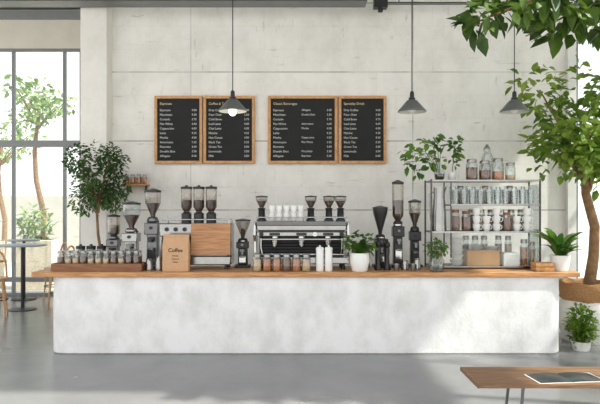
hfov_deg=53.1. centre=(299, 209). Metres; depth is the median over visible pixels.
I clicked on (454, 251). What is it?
bowl
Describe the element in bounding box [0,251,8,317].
cafe chair
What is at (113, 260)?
glass jar
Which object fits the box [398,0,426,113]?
pendant lamp
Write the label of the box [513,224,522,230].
coffee cup
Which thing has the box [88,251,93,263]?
glass jar
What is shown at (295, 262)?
glass jar
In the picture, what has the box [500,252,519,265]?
box
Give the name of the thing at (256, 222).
tray
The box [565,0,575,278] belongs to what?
trim
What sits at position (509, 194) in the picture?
glass jar
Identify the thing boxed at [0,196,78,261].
wall
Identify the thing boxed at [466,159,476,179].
glass jar
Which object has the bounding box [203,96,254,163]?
menu board
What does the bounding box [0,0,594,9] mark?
ceiling
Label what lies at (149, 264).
milk pitcher
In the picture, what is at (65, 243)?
cafe chair
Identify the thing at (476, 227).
coffee cup
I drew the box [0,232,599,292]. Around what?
ground
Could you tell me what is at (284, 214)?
coffee cup
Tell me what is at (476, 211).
coffee cup
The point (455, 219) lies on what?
glass jar
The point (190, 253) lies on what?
drip tray
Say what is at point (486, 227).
coffee cup
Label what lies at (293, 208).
coffee cup
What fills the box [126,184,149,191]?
wall shelf
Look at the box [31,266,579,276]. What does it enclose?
countertop
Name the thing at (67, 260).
glass jar
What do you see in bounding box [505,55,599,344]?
indoor tree
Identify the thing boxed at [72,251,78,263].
glass jar
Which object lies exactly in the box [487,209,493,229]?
glass jar
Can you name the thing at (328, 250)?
bottle
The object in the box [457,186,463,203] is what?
glass jar
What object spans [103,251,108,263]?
glass jar
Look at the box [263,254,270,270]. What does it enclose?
glass jar
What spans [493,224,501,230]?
coffee cup
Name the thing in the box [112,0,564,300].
wall
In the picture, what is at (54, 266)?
wooden tray
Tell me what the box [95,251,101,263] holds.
glass jar
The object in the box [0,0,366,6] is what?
cable tray
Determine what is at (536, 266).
wooden crate
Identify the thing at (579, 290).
basket
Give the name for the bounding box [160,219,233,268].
espresso machine
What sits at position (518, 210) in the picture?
glass jar
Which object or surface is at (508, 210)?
glass jar
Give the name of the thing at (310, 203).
grinder
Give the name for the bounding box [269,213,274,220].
coffee cup
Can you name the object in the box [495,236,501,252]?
glass jar
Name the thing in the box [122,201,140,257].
coffee grinder
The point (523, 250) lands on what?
glass jar
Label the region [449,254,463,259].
bowl
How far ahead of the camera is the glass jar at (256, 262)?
7.82 m
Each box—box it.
[463,249,499,265]
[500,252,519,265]
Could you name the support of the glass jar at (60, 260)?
in the wooden tray at (54, 266)
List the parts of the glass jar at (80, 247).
lid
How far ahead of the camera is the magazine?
5.01 m
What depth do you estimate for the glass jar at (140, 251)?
8.01 m
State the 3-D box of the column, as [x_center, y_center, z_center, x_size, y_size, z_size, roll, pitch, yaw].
[-3.345,-1.240,9.860,0.430,6.200,0.280,0,0,0]
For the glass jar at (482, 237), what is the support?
on the shelf unit at (444, 265)
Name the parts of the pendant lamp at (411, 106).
cord, lamp shade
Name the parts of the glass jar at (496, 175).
lid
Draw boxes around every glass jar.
[57,251,63,263]
[65,251,71,263]
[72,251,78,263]
[76,244,84,257]
[80,251,86,263]
[86,244,95,257]
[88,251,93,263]
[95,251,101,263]
[97,244,105,257]
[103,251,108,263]
[110,251,116,263]
[118,251,124,263]
[125,251,131,263]
[130,174,134,183]
[133,251,139,263]
[135,250,141,263]
[136,174,140,183]
[142,174,146,183]
[253,254,260,270]
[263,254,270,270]
[273,254,280,270]
[282,254,290,270]
[292,254,299,270]
[302,254,309,270]
[434,243,441,264]
[452,209,458,230]
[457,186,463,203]
[462,211,469,230]
[462,236,468,262]
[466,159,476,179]
[467,209,473,229]
[479,160,489,179]
[479,209,484,229]
[481,186,488,203]
[481,236,487,248]
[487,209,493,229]
[492,158,503,179]
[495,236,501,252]
[499,209,504,229]
[503,212,510,230]
[505,163,514,179]
[505,236,511,251]
[506,186,512,203]
[507,209,514,229]
[517,209,523,229]
[520,239,527,264]
[529,242,534,264]
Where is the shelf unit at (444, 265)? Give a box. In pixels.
[424,179,540,268]
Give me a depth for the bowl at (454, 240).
8.21 m
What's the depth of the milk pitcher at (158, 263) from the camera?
7.92 m
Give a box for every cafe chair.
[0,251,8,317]
[43,242,66,301]
[47,245,74,309]
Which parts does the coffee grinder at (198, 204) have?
lid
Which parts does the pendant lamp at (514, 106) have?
lamp shade, cord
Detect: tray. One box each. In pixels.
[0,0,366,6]
[51,262,145,270]
[190,253,227,255]
[254,216,348,224]
[261,255,343,256]
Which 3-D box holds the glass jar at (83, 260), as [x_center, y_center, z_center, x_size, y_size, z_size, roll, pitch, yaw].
[-2.860,0.640,7.920,0.090,0.200,0.089,0,0,0]
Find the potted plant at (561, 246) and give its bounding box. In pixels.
[534,228,585,270]
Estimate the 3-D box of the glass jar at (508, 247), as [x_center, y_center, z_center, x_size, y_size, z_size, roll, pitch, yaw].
[2.940,0.562,8.475,0.100,0.400,0.098,0,0,0]
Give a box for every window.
[0,49,79,295]
[576,6,589,278]
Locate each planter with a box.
[0,220,4,287]
[11,203,59,289]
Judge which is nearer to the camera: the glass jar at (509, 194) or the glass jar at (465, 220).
the glass jar at (465, 220)
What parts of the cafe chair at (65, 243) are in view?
leg, backrest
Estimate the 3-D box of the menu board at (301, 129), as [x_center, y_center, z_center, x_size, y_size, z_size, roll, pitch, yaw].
[0.045,-1.330,9.955,1.150,1.120,0.060,0,0,0]
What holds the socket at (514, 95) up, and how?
attached to the pendant lamp at (514, 106)
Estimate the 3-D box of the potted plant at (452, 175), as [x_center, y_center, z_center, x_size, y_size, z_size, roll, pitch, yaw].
[2.180,-0.731,8.400,0.257,0.646,0.237,0,0,0]
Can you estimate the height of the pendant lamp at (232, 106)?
3.055 m
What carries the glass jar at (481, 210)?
on the shelf unit at (444, 265)
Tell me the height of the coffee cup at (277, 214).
0.105 m
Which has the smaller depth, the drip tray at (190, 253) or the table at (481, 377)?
the table at (481, 377)
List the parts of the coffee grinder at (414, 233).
lid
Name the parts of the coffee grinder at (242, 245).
plate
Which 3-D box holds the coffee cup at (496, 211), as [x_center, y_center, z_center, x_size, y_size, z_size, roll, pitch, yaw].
[2.697,0.029,8.222,0.108,0.105,0.124,0,0,-10]
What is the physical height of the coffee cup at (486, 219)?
0.105 m
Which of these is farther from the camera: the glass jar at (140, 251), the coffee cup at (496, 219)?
the coffee cup at (496, 219)
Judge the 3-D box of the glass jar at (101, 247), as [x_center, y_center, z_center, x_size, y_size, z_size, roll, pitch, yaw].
[-2.770,0.637,8.380,0.126,0.325,0.126,0,0,0]
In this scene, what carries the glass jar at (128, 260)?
in the wooden tray at (54, 266)
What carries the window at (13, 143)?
in the wall at (14, 34)
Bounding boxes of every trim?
[0,10,79,19]
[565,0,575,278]
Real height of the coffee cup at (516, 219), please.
0.105 m
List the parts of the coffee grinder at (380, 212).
lid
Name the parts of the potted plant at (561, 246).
pot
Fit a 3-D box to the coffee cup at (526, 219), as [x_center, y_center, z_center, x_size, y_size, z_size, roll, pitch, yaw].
[3.112,0.135,8.222,0.108,0.105,0.124,0,0,-12]
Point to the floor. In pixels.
(31, 372)
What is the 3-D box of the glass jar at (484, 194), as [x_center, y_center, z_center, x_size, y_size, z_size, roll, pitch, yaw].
[2.590,-0.208,8.400,0.104,0.260,0.102,0,0,0]
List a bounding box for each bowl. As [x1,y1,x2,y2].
[449,243,463,248]
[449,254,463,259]
[450,259,463,265]
[452,238,463,243]
[452,249,463,254]
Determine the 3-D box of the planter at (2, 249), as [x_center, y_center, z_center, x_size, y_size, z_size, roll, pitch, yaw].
[-8.311,0.882,15.404,1.380,2.236,1.341,0,0,0]
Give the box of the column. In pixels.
[80,7,111,257]
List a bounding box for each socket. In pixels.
[229,90,235,98]
[409,91,414,99]
[511,91,517,99]
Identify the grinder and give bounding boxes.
[106,214,120,256]
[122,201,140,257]
[144,188,160,267]
[181,185,191,222]
[193,185,204,222]
[205,185,216,222]
[234,219,250,267]
[256,196,267,220]
[305,196,316,220]
[323,196,334,220]
[335,196,346,220]
[372,206,387,267]
[390,180,404,267]
[408,199,422,267]
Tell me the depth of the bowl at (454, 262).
8.21 m
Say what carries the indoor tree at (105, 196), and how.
on the floor
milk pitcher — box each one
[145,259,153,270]
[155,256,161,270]
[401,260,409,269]
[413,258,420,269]
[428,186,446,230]
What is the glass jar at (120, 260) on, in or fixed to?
in the wooden tray at (54, 266)
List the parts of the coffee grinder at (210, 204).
lid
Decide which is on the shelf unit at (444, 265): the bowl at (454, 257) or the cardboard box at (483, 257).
the cardboard box at (483, 257)
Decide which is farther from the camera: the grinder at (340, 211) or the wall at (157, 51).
the wall at (157, 51)
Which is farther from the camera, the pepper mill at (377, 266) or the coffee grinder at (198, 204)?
the coffee grinder at (198, 204)
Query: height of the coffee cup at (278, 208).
0.105 m
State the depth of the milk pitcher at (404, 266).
7.99 m
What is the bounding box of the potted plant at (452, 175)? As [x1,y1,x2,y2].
[447,135,464,179]
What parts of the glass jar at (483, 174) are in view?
lid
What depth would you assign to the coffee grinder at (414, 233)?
8.37 m
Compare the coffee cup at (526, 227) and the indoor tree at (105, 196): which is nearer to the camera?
the coffee cup at (526, 227)
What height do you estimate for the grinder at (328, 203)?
0.350 m
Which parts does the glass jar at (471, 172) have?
lid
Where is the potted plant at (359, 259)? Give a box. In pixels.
[341,230,377,271]
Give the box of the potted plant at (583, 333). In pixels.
[560,302,599,351]
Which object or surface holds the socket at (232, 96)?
attached to the pendant lamp at (232, 106)
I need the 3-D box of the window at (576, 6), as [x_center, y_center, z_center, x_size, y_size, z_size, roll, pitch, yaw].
[5.080,-0.890,10.000,1.040,5.500,0.080,0,0,0]
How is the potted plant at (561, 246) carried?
on the counter at (201, 309)
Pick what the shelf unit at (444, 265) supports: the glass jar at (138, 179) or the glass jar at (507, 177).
the glass jar at (507, 177)
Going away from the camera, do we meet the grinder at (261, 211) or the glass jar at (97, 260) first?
the glass jar at (97, 260)
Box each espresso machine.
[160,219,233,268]
[253,216,349,268]
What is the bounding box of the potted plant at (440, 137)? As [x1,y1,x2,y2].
[397,133,448,180]
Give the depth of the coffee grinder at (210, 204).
8.20 m
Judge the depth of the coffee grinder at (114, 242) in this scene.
8.32 m
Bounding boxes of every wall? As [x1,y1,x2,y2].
[0,20,79,48]
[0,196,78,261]
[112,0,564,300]
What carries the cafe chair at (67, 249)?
on the floor
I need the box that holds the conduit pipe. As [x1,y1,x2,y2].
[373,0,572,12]
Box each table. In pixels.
[0,243,46,311]
[7,239,40,300]
[460,367,599,403]
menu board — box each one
[154,96,202,163]
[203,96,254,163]
[268,96,336,163]
[338,96,385,163]
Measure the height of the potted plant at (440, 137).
0.657 m
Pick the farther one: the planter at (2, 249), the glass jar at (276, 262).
the planter at (2, 249)
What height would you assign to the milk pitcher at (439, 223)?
0.624 m
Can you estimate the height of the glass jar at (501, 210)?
0.300 m
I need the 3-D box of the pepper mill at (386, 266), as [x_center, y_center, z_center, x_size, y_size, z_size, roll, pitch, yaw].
[1.160,0.590,8.000,0.104,0.420,0.104,0,0,0]
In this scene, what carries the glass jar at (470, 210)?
on the shelf unit at (444, 265)
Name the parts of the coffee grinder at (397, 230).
lid, plate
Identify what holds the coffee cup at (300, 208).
on the coffee cup at (299, 214)
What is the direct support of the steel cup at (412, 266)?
on the counter at (201, 309)
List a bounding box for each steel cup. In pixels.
[393,264,399,270]
[410,264,415,270]
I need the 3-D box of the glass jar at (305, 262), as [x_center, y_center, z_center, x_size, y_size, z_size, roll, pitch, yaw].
[0.080,0.690,7.860,0.116,0.220,0.114,0,0,0]
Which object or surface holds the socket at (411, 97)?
attached to the pendant lamp at (411, 106)
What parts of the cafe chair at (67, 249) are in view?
leg, backrest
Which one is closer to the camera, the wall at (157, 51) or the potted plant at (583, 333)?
the potted plant at (583, 333)
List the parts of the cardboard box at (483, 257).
box lid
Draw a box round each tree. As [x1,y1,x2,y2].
[0,111,46,267]
[1,73,77,238]
[59,139,131,245]
[446,0,599,58]
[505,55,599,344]
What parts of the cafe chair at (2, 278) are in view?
leg, backrest, leg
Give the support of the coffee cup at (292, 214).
on the espresso machine at (275, 237)
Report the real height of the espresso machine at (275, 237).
0.708 m
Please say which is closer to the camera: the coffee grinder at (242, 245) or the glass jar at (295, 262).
the glass jar at (295, 262)
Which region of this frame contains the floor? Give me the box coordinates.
[0,296,599,403]
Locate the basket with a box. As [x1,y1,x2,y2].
[559,278,599,303]
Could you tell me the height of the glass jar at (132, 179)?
0.160 m
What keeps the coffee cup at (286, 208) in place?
on the coffee cup at (284, 214)
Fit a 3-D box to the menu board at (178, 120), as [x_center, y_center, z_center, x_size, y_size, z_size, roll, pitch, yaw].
[-2.015,-1.330,9.955,0.790,1.120,0.060,0,0,0]
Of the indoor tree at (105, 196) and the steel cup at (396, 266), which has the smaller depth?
the steel cup at (396, 266)
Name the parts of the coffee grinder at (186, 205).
lid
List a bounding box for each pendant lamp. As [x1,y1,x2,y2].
[218,0,246,115]
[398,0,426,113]
[499,26,528,113]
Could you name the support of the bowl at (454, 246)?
on the bowl at (454, 251)
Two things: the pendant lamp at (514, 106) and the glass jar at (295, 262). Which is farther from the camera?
the pendant lamp at (514, 106)
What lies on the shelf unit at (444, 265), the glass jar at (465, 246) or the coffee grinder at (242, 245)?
the glass jar at (465, 246)
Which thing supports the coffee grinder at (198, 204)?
on the espresso machine at (210, 243)
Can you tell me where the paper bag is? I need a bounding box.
[162,234,189,271]
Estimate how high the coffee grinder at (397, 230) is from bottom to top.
1.220 m
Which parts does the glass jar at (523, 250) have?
lid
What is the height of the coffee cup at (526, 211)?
0.105 m
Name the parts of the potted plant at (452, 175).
pot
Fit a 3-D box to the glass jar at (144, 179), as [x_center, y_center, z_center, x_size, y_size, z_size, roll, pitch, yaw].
[-2.550,-0.504,9.860,0.090,0.160,0.089,0,0,0]
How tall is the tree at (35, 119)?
5.821 m
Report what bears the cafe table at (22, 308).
on the floor
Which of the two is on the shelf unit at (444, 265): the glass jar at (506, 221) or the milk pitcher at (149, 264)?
the glass jar at (506, 221)
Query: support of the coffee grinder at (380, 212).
on the counter at (201, 309)
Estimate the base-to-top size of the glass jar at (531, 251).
0.320 m
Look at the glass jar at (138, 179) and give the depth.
9.82 m
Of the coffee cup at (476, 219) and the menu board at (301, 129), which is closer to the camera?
the coffee cup at (476, 219)
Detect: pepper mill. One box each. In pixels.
[374,237,381,269]
[383,239,390,269]
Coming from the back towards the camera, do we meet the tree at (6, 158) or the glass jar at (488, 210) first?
the tree at (6, 158)
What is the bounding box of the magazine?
[524,372,599,383]
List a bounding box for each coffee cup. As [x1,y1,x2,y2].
[269,206,274,212]
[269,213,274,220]
[276,206,281,212]
[276,213,282,220]
[283,206,289,212]
[283,213,289,220]
[291,206,296,212]
[291,213,296,220]
[298,206,303,212]
[298,213,303,220]
[472,208,482,215]
[472,216,481,223]
[472,224,482,230]
[482,216,492,223]
[482,224,491,230]
[492,208,501,215]
[492,216,502,223]
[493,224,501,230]
[513,216,522,223]
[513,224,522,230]
[523,208,532,215]
[523,216,532,223]
[523,224,532,230]
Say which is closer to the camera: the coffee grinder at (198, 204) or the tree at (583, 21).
the tree at (583, 21)
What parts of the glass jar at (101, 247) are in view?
lid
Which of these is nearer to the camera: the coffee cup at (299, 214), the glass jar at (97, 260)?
the glass jar at (97, 260)
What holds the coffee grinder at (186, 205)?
on the espresso machine at (210, 243)
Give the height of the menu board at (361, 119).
1.120 m
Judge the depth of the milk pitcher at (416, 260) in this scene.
8.02 m
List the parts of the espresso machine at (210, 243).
cup rail, wood panel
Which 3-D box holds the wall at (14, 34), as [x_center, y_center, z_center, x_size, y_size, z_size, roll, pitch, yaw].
[-6.860,-3.920,13.050,4.280,0.840,0.100,0,0,0]
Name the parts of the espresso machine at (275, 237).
panel, panel, panel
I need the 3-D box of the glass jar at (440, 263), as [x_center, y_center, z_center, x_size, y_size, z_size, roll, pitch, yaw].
[1.900,0.612,8.270,0.120,0.300,0.118,0,0,0]
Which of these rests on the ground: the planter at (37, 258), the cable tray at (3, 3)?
the planter at (37, 258)
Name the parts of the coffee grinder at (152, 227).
plate, lid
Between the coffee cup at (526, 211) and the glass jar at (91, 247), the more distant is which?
the glass jar at (91, 247)
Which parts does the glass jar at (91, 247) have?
lid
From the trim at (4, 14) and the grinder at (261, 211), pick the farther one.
the trim at (4, 14)
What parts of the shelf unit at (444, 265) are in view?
post, post, post, post, shelf rail, shelf rail, shelf rail, shelf rail, shelf rail, shelf rail, post, post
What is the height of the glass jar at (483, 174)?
0.270 m
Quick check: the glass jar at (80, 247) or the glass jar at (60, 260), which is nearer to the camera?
the glass jar at (60, 260)
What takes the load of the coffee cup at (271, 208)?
on the coffee cup at (270, 214)
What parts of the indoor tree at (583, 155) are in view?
pale planter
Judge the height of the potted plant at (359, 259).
0.542 m
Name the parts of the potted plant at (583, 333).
pot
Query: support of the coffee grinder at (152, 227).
on the counter at (201, 309)
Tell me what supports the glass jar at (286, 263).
on the counter at (201, 309)
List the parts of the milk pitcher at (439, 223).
handle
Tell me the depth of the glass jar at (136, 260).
7.89 m
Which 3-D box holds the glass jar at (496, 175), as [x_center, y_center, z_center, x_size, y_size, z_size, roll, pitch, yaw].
[2.720,-0.558,8.250,0.160,0.300,0.158,0,0,0]
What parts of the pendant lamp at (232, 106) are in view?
lamp shade, cord, bulb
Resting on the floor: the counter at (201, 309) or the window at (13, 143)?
the counter at (201, 309)
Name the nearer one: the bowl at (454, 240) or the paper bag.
the paper bag
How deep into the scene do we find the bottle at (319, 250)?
7.82 m
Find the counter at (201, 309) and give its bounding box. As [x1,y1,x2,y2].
[31,266,579,353]
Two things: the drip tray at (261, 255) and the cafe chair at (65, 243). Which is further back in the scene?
the cafe chair at (65, 243)
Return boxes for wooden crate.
[531,262,554,270]
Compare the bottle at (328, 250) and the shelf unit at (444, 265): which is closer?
the bottle at (328, 250)
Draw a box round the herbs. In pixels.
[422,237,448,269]
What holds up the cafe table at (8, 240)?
on the floor

